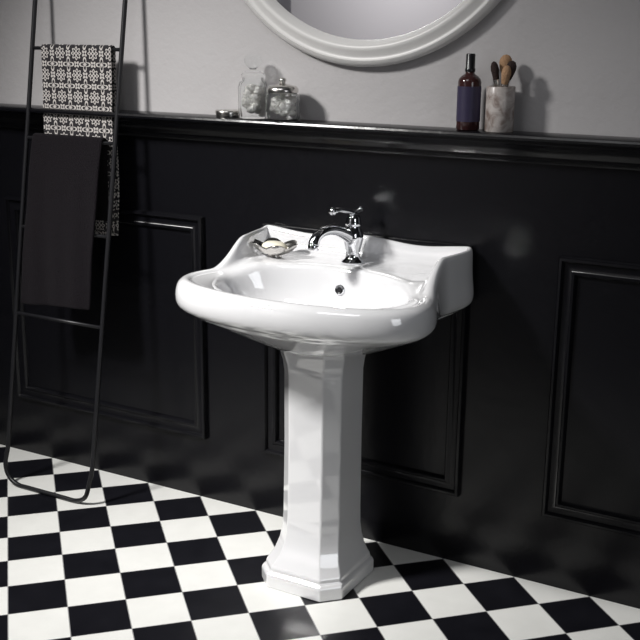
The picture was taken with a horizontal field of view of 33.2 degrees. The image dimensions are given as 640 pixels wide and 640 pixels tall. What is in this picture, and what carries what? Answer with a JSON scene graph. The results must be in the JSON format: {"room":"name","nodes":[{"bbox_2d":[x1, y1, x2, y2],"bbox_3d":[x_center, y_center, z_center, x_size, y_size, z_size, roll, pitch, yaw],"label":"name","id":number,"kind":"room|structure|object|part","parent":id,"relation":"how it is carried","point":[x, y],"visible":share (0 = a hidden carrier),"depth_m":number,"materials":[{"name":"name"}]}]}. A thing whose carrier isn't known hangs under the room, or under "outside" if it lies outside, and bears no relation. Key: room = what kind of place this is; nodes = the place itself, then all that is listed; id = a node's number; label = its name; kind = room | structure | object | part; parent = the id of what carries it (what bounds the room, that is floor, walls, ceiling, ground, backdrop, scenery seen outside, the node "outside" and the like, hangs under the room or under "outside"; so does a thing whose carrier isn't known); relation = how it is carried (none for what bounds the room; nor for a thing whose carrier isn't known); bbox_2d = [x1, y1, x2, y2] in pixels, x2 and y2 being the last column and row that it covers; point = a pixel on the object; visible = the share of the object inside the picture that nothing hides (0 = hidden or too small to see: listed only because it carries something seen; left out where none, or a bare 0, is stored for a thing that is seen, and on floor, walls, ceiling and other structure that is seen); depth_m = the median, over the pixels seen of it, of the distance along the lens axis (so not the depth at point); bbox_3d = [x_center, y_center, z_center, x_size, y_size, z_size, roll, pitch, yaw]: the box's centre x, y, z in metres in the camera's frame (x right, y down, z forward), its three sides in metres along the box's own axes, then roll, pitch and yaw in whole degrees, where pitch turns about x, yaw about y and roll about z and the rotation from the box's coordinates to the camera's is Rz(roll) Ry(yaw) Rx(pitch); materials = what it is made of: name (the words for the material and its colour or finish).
{"room":"bathroom","nodes":[
{"label":"bathroom","id":0,"kind":"room"},
{"bbox_2d":[0,444,639,639],"bbox_3d":[-0.921,1.141,1.510,5.400,0.100,4.300,9,17,28],"label":"floor","id":1,"kind":"structure","parent":0,"point":[135,559],"depth_m":2.91,"materials":[{"name":"tile"}]},
{"bbox_2d":[3,0,127,502],"bbox_3d":[-0.790,-0.340,3.324,0.437,1.831,0.249,9,17,28],"label":"ladder","id":2,"kind":"object","parent":1,"relation":"on","point":[33,47],"visible":1,"depth_m":3.34,"materials":[{"name":"black metal"}]},
{"bbox_2d":[21,133,108,309],"bbox_3d":[-0.796,-0.300,3.328,0.298,0.535,0.107,9,17,28],"label":"hand towel","id":3,"kind":"object","parent":2,"relation":"hanging from","point":[67,193],"visible":1,"depth_m":3.30,"materials":[{"name":"black fabric"}]},
{"bbox_2d":[41,44,118,235],"bbox_3d":[-0.741,-0.547,3.314,0.290,0.588,0.027,9,17,28],"label":"patterned towel","id":4,"kind":"object","parent":2,"relation":"hanging from","point":[74,76],"visible":0.53,"depth_m":3.26,"materials":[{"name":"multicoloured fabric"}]},
{"bbox_2d":[175,225,473,601],"bbox_3d":[-0.008,0.265,2.859,0.716,0.917,0.542,9,17,28],"label":"washbasin","id":5,"kind":"object","parent":1,"relation":"on","point":[323,314],"visible":1,"depth_m":2.83,"materials":[{"name":"white ceramic"}]},
{"bbox_2d":[252,237,298,257],"bbox_3d":[-0.126,-0.198,2.982,0.150,0.042,0.106,9,17,28],"label":"soap dish","id":6,"kind":"object","parent":5,"relation":"on","point":[275,248],"visible":1,"depth_m":2.96,"materials":[{"name":"silver metal"}]},
{"bbox_2d":[175,225,473,356],"bbox_3d":[-0.005,-0.048,2.776,0.718,0.270,0.543,9,17,28],"label":"basin","id":7,"kind":"object","parent":5,"relation":"in","point":[302,302],"depth_m":2.75,"materials":[{"name":"white ceramic"}]},
{"bbox_2d":[307,206,363,264],"bbox_3d":[0.044,-0.221,2.851,0.064,0.161,0.210,14,20,41],"label":"faucet","id":8,"kind":"object","parent":5,"relation":"on","point":[352,236],"visible":1,"depth_m":2.87,"materials":[{"name":"silver metal"}]},
{"bbox_3d":[0.033,-0.220,2.840,0.038,0.065,0.174,14,20,41],"label":"spout","id":9,"kind":"part","parent":8,"relation":"part of","materials":[{"name":"silver metal"}]},
{"bbox_3d":[0.034,-0.286,2.822,0.021,0.021,0.021,14,20,41],"label":"lever knob","id":10,"kind":"part","parent":8,"relation":"part of","materials":[{"name":"silver metal"}]},
{"bbox_3d":[0.073,-0.291,2.863,0.023,0.026,0.109,14,20,41],"label":"lever","id":11,"kind":"part","parent":8,"relation":"part of","materials":[{"name":"silver metal"}]},
{"bbox_2d":[0,0,639,137],"bbox_3d":[0.128,-0.725,2.923,5.400,2.800,0.110,9,17,28],"label":"wall","id":12,"kind":"structure","parent":0,"point":[577,71],"depth_m":2.91,"materials":[{"name":"grey paint"}]},
{"bbox_2d":[4,195,207,439],"bbox_3d":[-0.708,-0.019,3.503,0.806,0.711,0.018,9,17,28],"label":"trim","id":13,"kind":"structure","parent":12,"relation":"attached to","point":[198,428],"depth_m":3.48,"materials":[{"name":"black wood"}]},
{"bbox_2d":[0,127,639,608],"bbox_3d":[0.090,0.057,3.077,5.400,1.210,0.010,9,17,28],"label":"wainscoting","id":14,"kind":"structure","parent":12,"relation":"attached to","point":[517,219],"depth_m":3.01,"materials":[{"name":"black wood"}]},
{"bbox_2d":[0,103,639,170],"bbox_3d":[0.070,-0.488,2.884,5.400,0.078,0.096,9,17,28],"label":"trim","id":15,"kind":"structure","parent":12,"relation":"attached to","point":[596,151],"depth_m":2.84,"materials":[{"name":"black wood"}]},
{"bbox_2d":[215,109,238,117],"bbox_3d":[-0.261,-0.588,3.054,0.074,0.020,0.074,9,17,28],"label":"round tin","id":16,"kind":"object","parent":15,"relation":"on","point":[225,113],"visible":0.85,"depth_m":3.02,"materials":[{"name":"silver metal"}]},
{"bbox_2d":[238,54,267,118],"bbox_3d":[-0.187,-0.652,2.994,0.083,0.176,0.083,9,17,28],"label":"glass jar","id":17,"kind":"object","parent":15,"relation":"on","point":[252,89],"visible":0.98,"depth_m":2.97,"materials":[{"name":"clear glass"}]},
{"bbox_3d":[-0.188,-0.621,3.002,0.083,0.112,0.083,9,17,28],"label":"glass","id":18,"kind":"part","parent":17,"relation":"part of","materials":[{"name":"white"}]},
{"bbox_2d":[265,78,299,120],"bbox_3d":[-0.102,-0.605,2.940,0.097,0.114,0.097,9,17,28],"label":"glass jar","id":19,"kind":"object","parent":15,"relation":"on","point":[282,100],"visible":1,"depth_m":2.91,"materials":[{"name":"clear glass"}]},
{"bbox_3d":[-0.102,-0.586,2.945,0.097,0.074,0.097,9,17,28],"label":"glass","id":20,"kind":"part","parent":19,"relation":"part of","materials":[{"name":"white"}]},
{"bbox_3d":[-0.102,-0.641,2.930,0.088,0.040,0.088,9,17,28],"label":"silver lid","id":21,"kind":"part","parent":19,"relation":"part of","materials":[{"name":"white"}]},
{"bbox_2d":[456,53,481,130],"bbox_3d":[0.373,-0.570,2.685,0.059,0.187,0.059,9,17,28],"label":"toiletry bottle","id":22,"kind":"object","parent":15,"relation":"on","point":[469,84],"visible":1,"depth_m":2.67,"materials":[{"name":"brown glass"}]},
{"bbox_2d":[484,54,516,132],"bbox_3d":[0.447,-0.560,2.651,0.073,0.186,0.071,9,17,28],"label":"brush holder","id":23,"kind":"object","parent":15,"relation":"on","point":[500,100],"visible":1,"depth_m":2.63,"materials":[{"name":"stone"}]},
{"bbox_2d":[262,223,471,496],"bbox_3d":[0.111,0.107,3.062,0.644,0.711,0.018,9,17,28],"label":"trim","id":24,"kind":"structure","parent":12,"relation":"attached to","point":[449,483],"depth_m":3.01,"materials":[{"name":"black wood"}]},
{"bbox_2d":[244,0,500,66],"bbox_3d":[0.119,-1.154,2.727,0.996,0.996,0.040,9,17,28],"label":"round wall mirror","id":25,"kind":"object","parent":12,"relation":"attached to","point":[357,33],"visible":1,"depth_m":2.83,"materials":[{"name":"grey mirror"}]},
{"bbox_3d":[0.126,-1.157,2.737,0.862,0.862,0.006,9,17,28],"label":"glass","id":26,"kind":"part","parent":25,"relation":"part of","materials":[{"name":"white mirror"}]},
{"bbox_2d":[541,255,639,537],"bbox_3d":[0.882,0.226,2.646,0.648,0.711,0.018,9,17,28],"label":"trim","id":27,"kind":"structure","parent":12,"relation":"attached to","point":[570,268],"depth_m":2.78,"materials":[{"name":"black wood"}]},
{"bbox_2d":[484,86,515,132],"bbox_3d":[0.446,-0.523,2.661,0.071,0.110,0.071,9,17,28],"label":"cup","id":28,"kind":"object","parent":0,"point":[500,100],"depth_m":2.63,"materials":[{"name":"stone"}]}
]}

